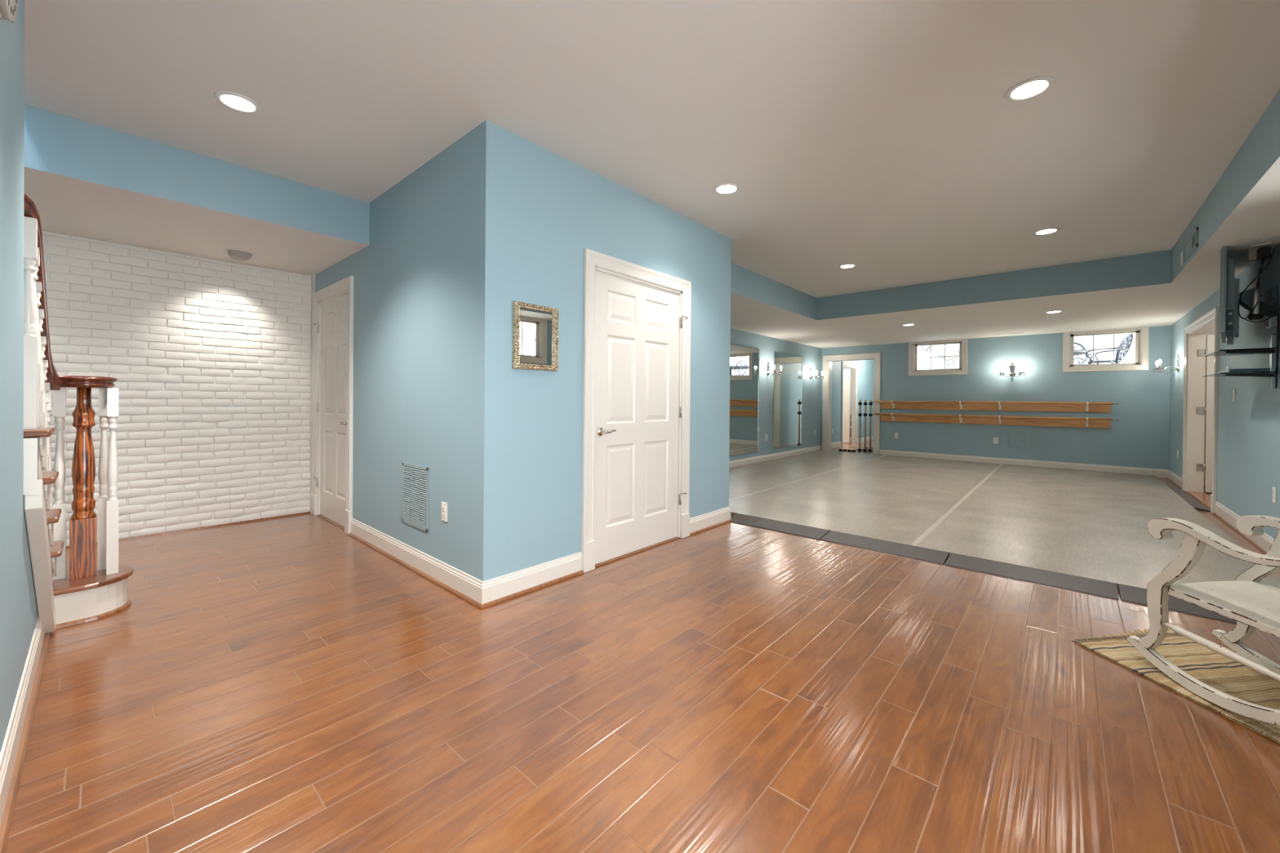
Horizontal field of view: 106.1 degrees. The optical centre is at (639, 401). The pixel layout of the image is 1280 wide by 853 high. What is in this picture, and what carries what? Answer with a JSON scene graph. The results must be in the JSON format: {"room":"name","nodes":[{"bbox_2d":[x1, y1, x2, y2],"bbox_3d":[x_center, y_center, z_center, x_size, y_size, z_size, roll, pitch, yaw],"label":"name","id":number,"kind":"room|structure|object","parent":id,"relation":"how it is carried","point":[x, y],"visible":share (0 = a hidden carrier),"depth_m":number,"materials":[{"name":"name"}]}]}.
{"room":"exercise studio","nodes":[
{"label":"exercise studio","id":0,"kind":"room"},
{"bbox_2d":[0,0,38,753],"bbox_3d":[-1.062,-0.207,0.614,5.090,2.740,0.120,1,0,42],"label":"wall","id":1,"kind":"structure","parent":0,"point":[19,614],"depth_m":1.55,"materials":[{"name":"blue paint"}]},
{"bbox_2d":[0,0,17,22],"bbox_3d":[-1.624,-1.008,1.220,0.348,0.228,0.032,1,0,42],"label":"wall speaker","id":2,"kind":"object","parent":1,"relation":"attached to","point":[8,8],"visible":1,"depth_m":1.23,"materials":[{"name":"white plastic"}]},
{"bbox_2d":[0,617,44,826],"bbox_3d":[-1.099,1.092,0.733,4.880,0.140,0.014,1,0,42],"label":"baseboard","id":3,"kind":"structure","parent":1,"relation":"attached to","point":[8,754],"depth_m":1.60,"materials":[{"name":"white paint"}]},
{"bbox_2d":[0,632,50,852],"bbox_3d":[-1.089,1.152,0.744,4.880,0.018,0.016,1,0,42],"label":"trim","id":4,"kind":"structure","parent":1,"relation":"attached to","point":[6,824],"depth_m":1.54,"materials":[{"name":"brown wood"}]},
{"bbox_2d":[42,231,311,546],"bbox_3d":[-4.281,-0.078,3.901,0.138,2.406,2.750,1,0,42],"label":"brick wall","id":5,"kind":"structure","parent":0,"point":[210,359],"depth_m":4.18,"materials":[{"name":"white brick"}]},
{"bbox_2d":[66,511,310,548],"bbox_3d":[-4.228,1.117,3.870,0.017,0.014,2.680,1,0,42],"label":"trim","id":6,"kind":"structure","parent":5,"relation":"attached to","point":[304,513],"depth_m":4.28,"materials":[{"name":"wood"}]},
{"bbox_2d":[23,104,369,275],"bbox_3d":[-3.668,-1.440,3.359,1.545,0.337,2.750,1,0,42],"label":"ceiling","id":7,"kind":"structure","parent":0,"point":[82,179],"depth_m":3.27,"materials":[{"name":"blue paint"}]},
{"bbox_2d":[223,248,254,261],"bbox_3d":[-3.413,-1.250,4.103,0.204,0.083,0.204,1,0,42],"label":"smoke detector","id":8,"kind":"object","parent":7,"relation":"attached to","point":[238,255],"visible":0.99,"depth_m":4.06,"materials":[{"name":"white plastic"}]},
{"bbox_2d":[315,128,475,575],"bbox_3d":[-2.113,-0.229,3.893,3.180,2.740,0.120,1,0,42],"label":"wall","id":9,"kind":"structure","parent":0,"point":[414,280],"depth_m":3.27,"materials":[{"name":"blue paint"}]},
{"bbox_2d":[310,274,315,513],"bbox_3d":[-3.300,-0.074,4.853,0.068,2.402,0.021,1,0,42],"label":"trim","id":10,"kind":"structure","parent":9,"relation":"attached to","point":[313,276],"depth_m":4.85,"materials":[{"name":"white paint"}]},
{"bbox_2d":[311,275,353,534],"bbox_3d":[-2.836,0.026,4.505,1.092,2.212,0.166,1,0,42],"label":"door","id":11,"kind":"structure","parent":9,"relation":"in","point":[331,495],"depth_m":4.50,"materials":[{"name":"white paint"}]},
{"bbox_2d":[401,462,428,532],"bbox_3d":[-1.544,0.645,3.297,0.400,0.425,0.008,1,0,42],"label":"air vent","id":12,"kind":"object","parent":9,"relation":"in","point":[415,503],"visible":1,"depth_m":3.29,"materials":[{"name":"grey paint"}]},
{"bbox_2d":[441,502,447,522],"bbox_3d":[-1.227,0.691,3.014,0.072,0.118,0.010,1,0,42],"label":"wall outlet","id":13,"kind":"object","parent":9,"relation":"attached to","point":[444,505],"visible":1,"depth_m":3.00,"materials":[{"name":"white plastic"}]},
{"bbox_2d":[348,532,583,608],"bbox_3d":[-1.432,1.137,3.671,2.145,0.018,0.760,1,0,42],"label":"trim","id":14,"kind":"structure","parent":9,"relation":"attached to","point":[440,584],"depth_m":3.03,"materials":[{"name":"wood"}]},
{"bbox_2d":[351,518,582,604],"bbox_3d":[-1.433,1.077,3.682,2.129,0.140,0.744,1,0,42],"label":"baseboard","id":15,"kind":"structure","parent":9,"relation":"attached to","point":[482,592],"depth_m":3.03,"materials":[{"name":"white paint"}]},
{"bbox_2d":[471,120,731,581],"bbox_3d":[-0.045,-0.212,3.734,0.120,2.740,2.632,1,0,42],"label":"wall","id":16,"kind":"structure","parent":0,"point":[537,210],"depth_m":3.06,"materials":[{"name":"blue paint"}]},
{"bbox_2d":[512,300,558,371],"bbox_3d":[-0.632,-0.395,2.953,0.037,0.402,0.325,1,0,42],"label":"framed mirror","id":17,"kind":"object","parent":16,"relation":"attached to","point":[535,326],"visible":1,"depth_m":2.94,"materials":[{"name":"silver metal"}]},
{"bbox_2d":[520,306,553,365],"bbox_3d":[-0.637,-0.395,2.957,0.002,0.342,0.265,1,0,42],"label":"mirror glass","id":18,"kind":"object","parent":17,"relation":"attached to","point":[536,323],"depth_m":2.96,"materials":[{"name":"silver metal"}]},
{"bbox_2d":[581,248,691,573],"bbox_3d":[-0.016,0.062,3.736,0.166,2.192,1.217,1,0,42],"label":"door","id":19,"kind":"structure","parent":16,"relation":"in","point":[636,388],"depth_m":3.67,"materials":[{"name":"white paint"}]},
{"bbox_2d":[689,506,730,533],"bbox_3d":[0.517,1.089,4.545,0.364,0.140,0.694,1,0,42],"label":"baseboard","id":20,"kind":"structure","parent":16,"relation":"attached to","point":[708,519],"depth_m":4.41,"materials":[{"name":"white paint"}]},
{"bbox_2d":[689,519,732,535],"bbox_3d":[0.528,1.149,4.546,0.380,0.018,0.710,1,0,42],"label":"trim","id":21,"kind":"structure","parent":16,"relation":"attached to","point":[729,520],"depth_m":4.39,"materials":[{"name":"brown wood"}]},
{"bbox_2d":[5,440,1279,852],"bbox_3d":[3.426,1.216,6.509,9.800,0.156,17.200,1,0,42],"label":"floor","id":22,"kind":"structure","parent":0,"point":[288,684],"depth_m":1.89,"materials":[{"name":"brown wood"}]},
{"bbox_2d":[23,192,133,633],"bbox_3d":[-2.324,-0.109,1.302,3.049,2.515,1.409,1,0,42],"label":"staircase","id":23,"kind":"structure","parent":22,"relation":"on","point":[87,593],"depth_m":2.48,"materials":[{"name":"white paint"}]},
{"bbox_2d":[729,513,829,539],"bbox_3d":[1.248,1.147,4.457,0.915,0.034,0.238,1,0,42],"label":"ramp","id":24,"kind":"object","parent":22,"relation":"on","point":[756,522],"visible":1,"depth_m":4.41,"materials":[{"name":"grey rubber"}]},
{"bbox_2d":[838,448,857,452],"bbox_3d":[4.917,1.138,11.327,0.380,0.054,0.420,1,0,42],"label":"dumbbell","id":25,"kind":"object","parent":22,"relation":"on","point":[848,450],"visible":0.99,"depth_m":11.24,"materials":[{"name":"black metal"}]},
{"bbox_2d":[849,407,851,441],"bbox_3d":[5.914,0.661,14.336,1.100,0.999,0.460,1,0,42],"label":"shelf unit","id":26,"kind":"object","parent":22,"relation":"on","point":[850,407],"visible":0.06,"depth_m":13.90,"materials":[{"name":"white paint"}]},
{"bbox_2d":[857,400,868,451],"bbox_3d":[5.324,0.563,11.475,0.076,1.209,0.640,1,0,42],"label":"stand","id":27,"kind":"object","parent":22,"relation":"on","point":[860,403],"visible":0.88,"depth_m":11.29,"materials":[{"name":"black wood"}]},
{"bbox_2d":[862,400,872,451],"bbox_3d":[5.441,0.564,11.465,0.076,1.209,0.640,1,0,42],"label":"stand","id":28,"kind":"object","parent":22,"relation":"on","point":[864,402],"visible":0.88,"depth_m":11.28,"materials":[{"name":"black plastic"}]},
{"bbox_2d":[868,400,872,451],"bbox_3d":[5.559,0.565,11.454,0.076,1.209,0.640,1,0,42],"label":"stand","id":29,"kind":"object","parent":22,"relation":"on","point":[870,403],"visible":0.76,"depth_m":11.27,"materials":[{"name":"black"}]},
{"bbox_2d":[820,530,949,564],"bbox_3d":[1.930,1.155,3.850,0.890,0.034,0.238,1,0,42],"label":"ramp","id":30,"kind":"object","parent":22,"relation":"on","point":[921,553],"visible":0.93,"depth_m":3.81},
{"bbox_2d":[944,552,1119,599],"bbox_3d":[2.602,1.163,3.252,0.890,0.034,0.238,1,0,42],"label":"ramp","id":31,"kind":"object","parent":22,"relation":"on","point":[1060,580],"visible":1,"depth_m":3.21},
{"bbox_2d":[1071,627,1279,743],"bbox_3d":[2.513,1.180,1.946,0.673,0.010,1.093,0,0,-7],"label":"woven rug","id":32,"kind":"object","parent":22,"relation":"on","point":[1228,676],"visible":0.65,"depth_m":2.10,"materials":[{"name":"fabric"}]},
{"bbox_2d":[1125,515,1279,725],"bbox_3d":[2.468,0.615,1.840,0.529,1.117,0.981,0,0,6],"label":"rocking chair","id":33,"kind":"object","parent":32,"relation":"on","point":[1252,603],"visible":1,"depth_m":1.99,"materials":[{"name":"beige paint"}]},
{"bbox_2d":[1118,583,1236,623],"bbox_3d":[3.239,1.171,2.685,0.795,0.034,0.238,1,0,42],"label":"ramp","id":34,"kind":"object","parent":22,"relation":"on","point":[1128,593],"visible":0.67,"depth_m":2.79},
{"bbox_2d":[1169,487,1210,511],"bbox_3d":[6.740,1.186,5.915,0.130,0.032,1.680,1,0,42],"label":"ramp","id":35,"kind":"object","parent":22,"relation":"on","point":[1186,496],"visible":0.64,"depth_m":5.75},
{"bbox_2d":[24,0,1279,297],"bbox_3d":[2.045,-1.633,5.598,7.300,0.120,11.690,1,0,42],"label":"ceiling","id":36,"kind":"structure","parent":0,"point":[884,138],"depth_m":2.52,"materials":[{"name":"white paint"}]},
{"bbox_2d":[213,90,261,113],"bbox_3d":[-2.140,-1.590,2.562,0.196,0.006,0.196,1,0,42],"label":"recessed light","id":37,"kind":"object","parent":36,"relation":"in","point":[235,101],"visible":1,"depth_m":2.56,"materials":[{"name":"white plastic"}]},
{"bbox_2d":[713,182,740,195],"bbox_3d":[0.641,-1.572,3.561,0.196,0.006,0.196,1,0,42],"label":"recessed light","id":38,"kind":"object","parent":36,"relation":"in","point":[724,188],"visible":1,"depth_m":3.55,"materials":[{"name":"white plastic"}]},
{"bbox_2d":[838,263,856,268],"bbox_3d":[2.401,-1.567,5.569,0.196,0.006,0.196,1,0,42],"label":"recessed light","id":39,"kind":"object","parent":36,"relation":"in","point":[846,265],"visible":1,"depth_m":5.56,"materials":[{"name":"white plastic"}]},
{"bbox_2d":[1004,75,1055,101],"bbox_3d":[1.944,-1.557,2.401,0.196,0.006,0.196,1,0,42],"label":"recessed light","id":40,"kind":"object","parent":36,"relation":"in","point":[1030,88],"visible":1,"depth_m":2.39,"materials":[{"name":"white plastic"}]},
{"bbox_2d":[1032,227,1060,235],"bbox_3d":[3.708,-1.551,4.391,0.196,0.006,0.196,1,0,42],"label":"recessed light","id":41,"kind":"object","parent":36,"relation":"in","point":[1049,230],"visible":1,"depth_m":4.38,"materials":[{"name":"white plastic"}]},
{"bbox_2d":[728,328,822,461],"bbox_3d":[1.816,-0.218,8.597,0.120,2.740,7.108,1,0,42],"label":"wall","id":42,"kind":"structure","parent":0,"point":[766,345],"depth_m":9.59,"materials":[{"name":"blue paint"}]},
{"bbox_2d":[728,344,759,456],"bbox_3d":[1.607,-0.021,8.259,0.016,1.897,1.790,1,0,42],"label":"wall mirror","id":43,"kind":"object","parent":42,"relation":"attached to","point":[744,361],"visible":0.63,"depth_m":8.53,"materials":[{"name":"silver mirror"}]},
{"bbox_2d":[728,445,821,467],"bbox_3d":[1.865,1.083,8.568,0.014,0.140,7.080,1,0,42],"label":"baseboard","id":44,"kind":"structure","parent":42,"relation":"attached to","point":[735,463],"depth_m":9.33,"materials":[{"name":"white paint"}]},
{"bbox_2d":[766,362,783,380],"bbox_3d":[2.537,-0.578,9.123,0.250,0.353,0.381,1,0,42],"label":"wall sconce","id":45,"kind":"object","parent":42,"relation":"attached to","point":[768,365],"visible":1,"depth_m":9.17,"materials":[{"name":"silver metal"}]},
{"bbox_2d":[773,351,802,448],"bbox_3d":[3.044,-0.017,9.874,0.016,1.897,1.325,1,0,42],"label":"wall mirror","id":46,"kind":"object","parent":42,"relation":"attached to","point":[787,388],"visible":1,"depth_m":9.84,"materials":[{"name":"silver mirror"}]},
{"bbox_2d":[809,368,823,383],"bbox_3d":[3.894,-0.574,10.647,0.250,0.353,0.381,1,0,42],"label":"wall sconce","id":47,"kind":"object","parent":42,"relation":"attached to","point":[811,371],"visible":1,"depth_m":10.69,"materials":[{"name":"silver metal"}]},
{"bbox_2d":[831,352,930,442],"bbox_3d":[6.222,-0.049,12.552,1.580,2.440,4.260,1,0,42],"label":"wall","id":48,"kind":"structure","parent":0,"point":[865,367],"depth_m":13.44,"materials":[{"name":"blue paint"}]},
{"bbox_2d":[831,441,841,448],"bbox_3d":[4.745,1.092,11.935,0.014,0.140,1.380,1,0,42],"label":"baseboard","id":49,"kind":"structure","parent":48,"relation":"attached to","point":[837,444],"depth_m":12.18,"materials":[{"name":"white paint"}]},
{"bbox_2d":[857,435,873,443],"bbox_3d":[6.560,1.098,13.974,0.014,0.140,1.680,1,0,42],"label":"baseboard","id":50,"kind":"structure","parent":48,"relation":"attached to","point":[862,439],"depth_m":13.84,"materials":[{"name":"white paint"}]},
{"bbox_2d":[843,357,933,407],"bbox_3d":[5.501,-0.058,13.261,3.700,2.440,4.360,1,0,42],"label":"wall","id":51,"kind":"structure","parent":0,"point":[932,358],"depth_m":15.06,"materials":[{"name":"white paint"}]},
{"bbox_2d":[917,348,933,356],"bbox_3d":[5.473,-1.318,13.289,3.800,0.080,4.360,1,0,42],"label":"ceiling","id":52,"kind":"structure","parent":0,"point":[919,351],"depth_m":12.83,"materials":[{"name":"white paint"}]},
{"bbox_2d":[820,325,1170,469],"bbox_3d":[6.372,-0.185,9.434,5.814,2.740,0.200,1,0,42],"label":"wall","id":53,"kind":"structure","parent":0,"point":[1140,437],"depth_m":8.64,"materials":[{"name":"blue paint"}]},
{"bbox_2d":[822,352,880,454],"bbox_3d":[4.768,0.052,10.841,1.241,2.230,0.230,1,0,42],"label":"door frame","id":54,"kind":"structure","parent":53,"relation":"in","point":[876,357],"depth_m":10.97,"materials":[{"name":"white paint"}]},
{"bbox_2d":[908,338,967,376],"bbox_3d":[6.022,-0.874,9.730,1.020,0.691,0.224,1,0,42],"label":"window","id":55,"kind":"structure","parent":53,"relation":"in","point":[913,347],"depth_m":9.67,"materials":[{"name":"white paint"}]},
{"bbox_2d":[871,413,1118,428],"bbox_3d":[6.429,0.343,9.142,3.780,0.178,0.155,1,0,42],"label":"ballet barre","id":56,"kind":"object","parent":53,"relation":"attached to","point":[1074,422],"visible":1,"depth_m":8.91,"materials":[{"name":"brown wood"}]},
{"bbox_2d":[871,400,1119,412],"bbox_3d":[6.431,0.078,9.141,3.780,0.178,0.155,1,0,42],"label":"ballet barre","id":57,"kind":"object","parent":53,"relation":"attached to","point":[1067,406],"visible":1,"depth_m":8.90,"materials":[{"name":"brown wood"}]},
{"bbox_2d":[993,437,998,444],"bbox_3d":[6.670,0.732,9.024,0.072,0.118,0.010,1,0,42],"label":"wall outlet","id":58,"kind":"object","parent":53,"relation":"attached to","point":[995,439],"visible":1,"depth_m":9.02,"materials":[{"name":"white plastic"}]},
{"bbox_2d":[998,362,1024,381],"bbox_3d":[6.777,-0.543,8.771,0.381,0.353,0.250,1,0,42],"label":"wall sconce","id":59,"kind":"object","parent":53,"relation":"attached to","point":[1012,373],"visible":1,"depth_m":8.83,"materials":[{"name":"silver metal"}]},
{"bbox_2d":[879,449,1168,478],"bbox_3d":[6.732,1.120,8.966,4.231,0.140,0.014,1,0,42],"label":"baseboard","id":60,"kind":"structure","parent":53,"relation":"attached to","point":[1162,473],"depth_m":8.62,"materials":[{"name":"white paint"}]},
{"bbox_2d":[1062,327,1149,372],"bbox_3d":[7.828,-0.853,8.123,1.035,0.691,0.224,1,0,42],"label":"window","id":61,"kind":"structure","parent":53,"relation":"in","point":[1141,357],"depth_m":8.04,"materials":[{"name":"white paint"}]},
{"bbox_2d":[730,89,1279,348],"bbox_3d":[2.505,-1.398,5.134,5.494,0.337,11.370,1,0,42],"label":"ceiling","id":62,"kind":"structure","parent":0,"point":[1135,291],"depth_m":5.90,"materials":[{"name":"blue paint"}]},
{"bbox_2d":[995,332,1024,335],"bbox_3d":[6.583,-1.208,8.566,0.420,0.006,0.140,1,0,42],"label":"ceiling vent","id":63,"kind":"object","parent":62,"relation":"in","point":[1018,332],"visible":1,"depth_m":8.53,"materials":[{"name":"white plastic"}]},
{"bbox_2d":[1044,310,1062,313],"bbox_3d":[5.573,-1.207,6.480,0.196,0.006,0.196,1,0,42],"label":"recessed light","id":64,"kind":"object","parent":62,"relation":"in","point":[1055,311],"visible":1,"depth_m":6.48,"materials":[{"name":"white plastic"}]},
{"bbox_2d":[1180,251,1182,266],"bbox_3d":[4.962,-1.310,4.407,0.010,0.120,0.070,1,0,42],"label":"switch","id":65,"kind":"object","parent":62,"relation":"attached to","point":[1181,256],"visible":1,"depth_m":4.40,"materials":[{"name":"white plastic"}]},
{"bbox_2d":[1183,226,1198,262],"bbox_3d":[4.679,-1.328,4.089,0.009,0.155,0.580,1,0,42],"label":"ceiling vent","id":66,"kind":"object","parent":62,"relation":"in","point":[1191,244],"visible":1,"depth_m":4.06,"materials":[{"name":"white metal"}]},
{"bbox_2d":[1235,236,1261,244],"bbox_3d":[4.542,-1.203,3.595,0.100,0.005,0.120,1,0,42],"label":"ceiling plate","id":67,"kind":"object","parent":62,"relation":"attached to","point":[1253,239],"visible":1,"depth_m":3.58,"materials":[{"name":"white plastic"}]},
{"bbox_2d":[1245,242,1271,264],"bbox_3d":[4.795,-1.129,3.731,0.100,0.151,0.140,1,0,42],"label":"outlet box","id":68,"kind":"object","parent":62,"relation":"attached to","point":[1258,252],"visible":1,"depth_m":3.70,"materials":[{"name":"white plastic"}]},
{"bbox_2d":[1246,246,1261,262],"bbox_3d":[4.794,-1.151,3.759,0.060,0.094,0.060,1,0,42],"label":"socket","id":69,"kind":"object","parent":68,"relation":"attached to","point":[1251,252],"depth_m":3.74,"materials":[{"name":"grey plastic"}]},
{"bbox_2d":[1237,247,1275,319],"bbox_3d":[4.699,-0.897,3.663,0.194,0.535,0.031,1,0,24],"label":"power cable","id":70,"kind":"object","parent":68,"relation":"hanging from","point":[1265,267],"visible":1,"depth_m":3.67,"materials":[{"name":"black plastic"}]},
{"bbox_2d":[1255,258,1265,289],"bbox_3d":[4.765,-0.979,3.694,0.048,0.232,0.026,1,0,10],"label":"power cable","id":71,"kind":"object","parent":68,"relation":"hanging from","point":[1258,283],"visible":0.96,"depth_m":3.69,"materials":[{"name":"black plastic"}]},
{"bbox_2d":[1261,235,1279,241],"bbox_3d":[4.663,-1.202,3.528,0.110,0.005,0.140,1,0,42],"label":"ceiling plate","id":72,"kind":"object","parent":62,"relation":"attached to","point":[1275,237],"visible":1,"depth_m":3.54,"materials":[{"name":"white plastic"}]},
{"bbox_2d":[1204,329,1214,484],"bbox_3d":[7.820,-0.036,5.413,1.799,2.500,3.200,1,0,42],"label":"door frame","id":73,"kind":"structure","parent":0,"point":[1212,332],"depth_m":7.03,"materials":[{"name":"white paint"}]},
{"bbox_2d":[1182,306,1219,513],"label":"door","id":74,"kind":"structure","parent":73,"relation":"in","point":[1194,410],"depth_m":6.34,"materials":[{"name":"white paint"}]},
{"bbox_2d":[1168,243,1279,538],"bbox_3d":[4.564,-0.173,3.218,0.150,2.740,11.490,1,0,42],"label":"wall","id":75,"kind":"structure","parent":0,"point":[1248,450],"depth_m":4.33,"materials":[{"name":"blue paint"}]},
{"bbox_2d":[1152,354,1179,378],"bbox_3d":[7.692,-0.508,7.030,0.250,0.353,0.381,1,0,42],"label":"wall sconce","id":76,"kind":"object","parent":75,"relation":"attached to","point":[1157,367],"visible":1,"depth_m":6.96,"materials":[{"name":"silver metal"}]},
{"bbox_2d":[1166,477,1182,489],"bbox_3d":[7.836,1.197,7.058,0.016,0.018,1.395,1,0,42],"label":"trim","id":77,"kind":"structure","parent":75,"relation":"attached to","point":[1168,478],"depth_m":7.01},
{"bbox_2d":[1167,469,1182,487],"bbox_3d":[7.848,1.137,7.048,0.014,0.140,1.395,1,0,42],"label":"baseboard","id":78,"kind":"structure","parent":75,"relation":"attached to","point":[1175,478],"depth_m":7.04,"materials":[{"name":"white paint"}]},
{"bbox_2d":[1232,389,1235,401],"bbox_3d":[5.709,-0.060,4.628,0.010,0.118,0.072,1,0,42],"label":"light switch","id":79,"kind":"object","parent":75,"relation":"attached to","point":[1233,390],"visible":1,"depth_m":4.61,"materials":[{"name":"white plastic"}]},
{"bbox_2d":[1202,333,1276,388],"bbox_3d":[4.889,-0.313,3.926,0.304,0.420,0.640,1,0,42],"label":"shelf","id":80,"kind":"object","parent":75,"relation":"attached to","point":[1272,350],"visible":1,"depth_m":3.74,"materials":[{"name":"black metal"}]},
{"bbox_2d":[1212,512,1267,554],"bbox_3d":[3.962,1.184,2.705,0.016,0.018,6.530,1,0,42],"label":"trim","id":81,"kind":"structure","parent":75,"relation":"attached to","point":[1220,517],"depth_m":4.29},
{"bbox_2d":[1214,501,1274,551],"bbox_3d":[3.973,1.125,2.695,0.014,0.140,6.530,1,0,42],"label":"baseboard","id":82,"kind":"structure","parent":75,"relation":"attached to","point":[1264,541],"depth_m":4.50,"materials":[{"name":"white paint"}]},
{"bbox_2d":[1234,278,1277,337],"bbox_3d":[4.850,-0.748,3.813,0.220,0.430,0.431,1,0,42],"label":"bracket","id":83,"kind":"object","parent":75,"relation":"attached to","point":[1249,298],"visible":0.91,"depth_m":3.71,"materials":[{"name":"black metal"}]},
{"bbox_2d":[1219,247,1235,344],"bbox_3d":[4.955,-0.849,4.056,1.060,0.692,0.071,0,0,-39],"label":"television","id":84,"kind":"object","parent":83,"relation":"attached to","point":[1226,295],"visible":0.99,"depth_m":3.75,"materials":[{"name":"black plastic"}]},
{"bbox_2d":[1241,315,1274,323],"bbox_3d":[4.717,-0.633,3.682,0.170,0.065,0.013,1,0,37],"label":"power cable","id":85,"kind":"object","parent":83,"relation":"hanging from","point":[1272,315],"visible":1,"depth_m":3.67,"materials":[{"name":"black plastic"}]},
{"bbox_2d":[1259,293,1279,377],"bbox_3d":[4.766,-0.501,3.647,0.103,0.636,0.050,1,0,42],"label":"power cable","id":86,"kind":"object","parent":75,"relation":"attached to","point":[1277,344],"visible":1,"depth_m":3.62,"materials":[{"name":"black plastic"}]},
{"bbox_2d":[1271,486,1276,503],"bbox_3d":[4.872,0.718,3.697,0.010,0.118,0.072,1,0,42],"label":"wall outlet","id":87,"kind":"object","parent":75,"relation":"attached to","point":[1274,489],"visible":1,"depth_m":3.68,"materials":[{"name":"white plastic"}]},
{"bbox_3d":[5.074,-0.065,14.082,2.170,2.440,3.700,1,0,42],"label":"wall","id":88,"kind":"structure","parent":0,"visible":0},
{"bbox_2d":[840,361,857,446],"bbox_3d":[5.272,0.061,13.196,0.946,2.200,1.200,1,0,42],"label":"door","id":89,"kind":"structure","parent":88,"relation":"in","point":[846,373],"depth_m":13.30,"materials":[{"name":"white paint"}]},
{"label":"outside","id":90,"kind":"structure","parent":0,"visible":0},
{"bbox_2d":[921,345,932,351],"bbox_3d":[9.735,-2.436,16.463,1.493,4.121,0.499,1,0,42],"label":"bare tree","id":91,"kind":"object","parent":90,"point":[922,347],"visible":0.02,"depth_m":16.31,"materials":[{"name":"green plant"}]},
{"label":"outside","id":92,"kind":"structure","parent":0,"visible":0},
{"bbox_3d":[13.715,-0.279,12.446,9.150,0.100,14.055,1,0,42],"label":"patio","id":93,"kind":"object","parent":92,"visible":0},
{"bbox_2d":[927,344,959,368],"bbox_3d":[10.927,-2.580,17.078,1.513,4.425,0.760,1,0,42],"label":"bare tree","id":94,"kind":"object","parent":93,"relation":"on","point":[946,360],"visible":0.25,"depth_m":16.98,"materials":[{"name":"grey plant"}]},
{"bbox_2d":[942,343,959,368],"bbox_3d":[9.616,-2.597,14.228,1.193,4.463,0.716,1,0,42],"label":"bare tree","id":95,"kind":"object","parent":93,"relation":"on","point":[955,366],"visible":0.07,"depth_m":14.50,"materials":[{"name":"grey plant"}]},
{"bbox_2d":[1073,351,1085,355],"bbox_3d":[8.809,-0.710,10.425,1.240,0.699,1.240,1,0,42],"label":"patio table","id":96,"kind":"object","parent":93,"relation":"on","point":[1075,353],"visible":0.06,"depth_m":9.89,"materials":[{"name":"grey metal"}]},
{"bbox_2d":[1073,341,1093,364],"bbox_3d":[9.926,-0.898,11.014,0.582,1.020,0.678,1,0,36],"label":"patio chair","id":97,"kind":"object","parent":93,"relation":"on","point":[1082,345],"visible":0.23,"depth_m":11.07,"materials":[{"name":"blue metal"}]},
{"bbox_2d":[1085,333,1133,364],"bbox_3d":[9.626,-0.896,9.869,0.582,1.020,0.678,0,0,-32],"label":"patio chair","id":98,"kind":"object","parent":93,"relation":"on","point":[1129,337],"visible":0.64,"depth_m":9.73,"materials":[{"name":"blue metal"}]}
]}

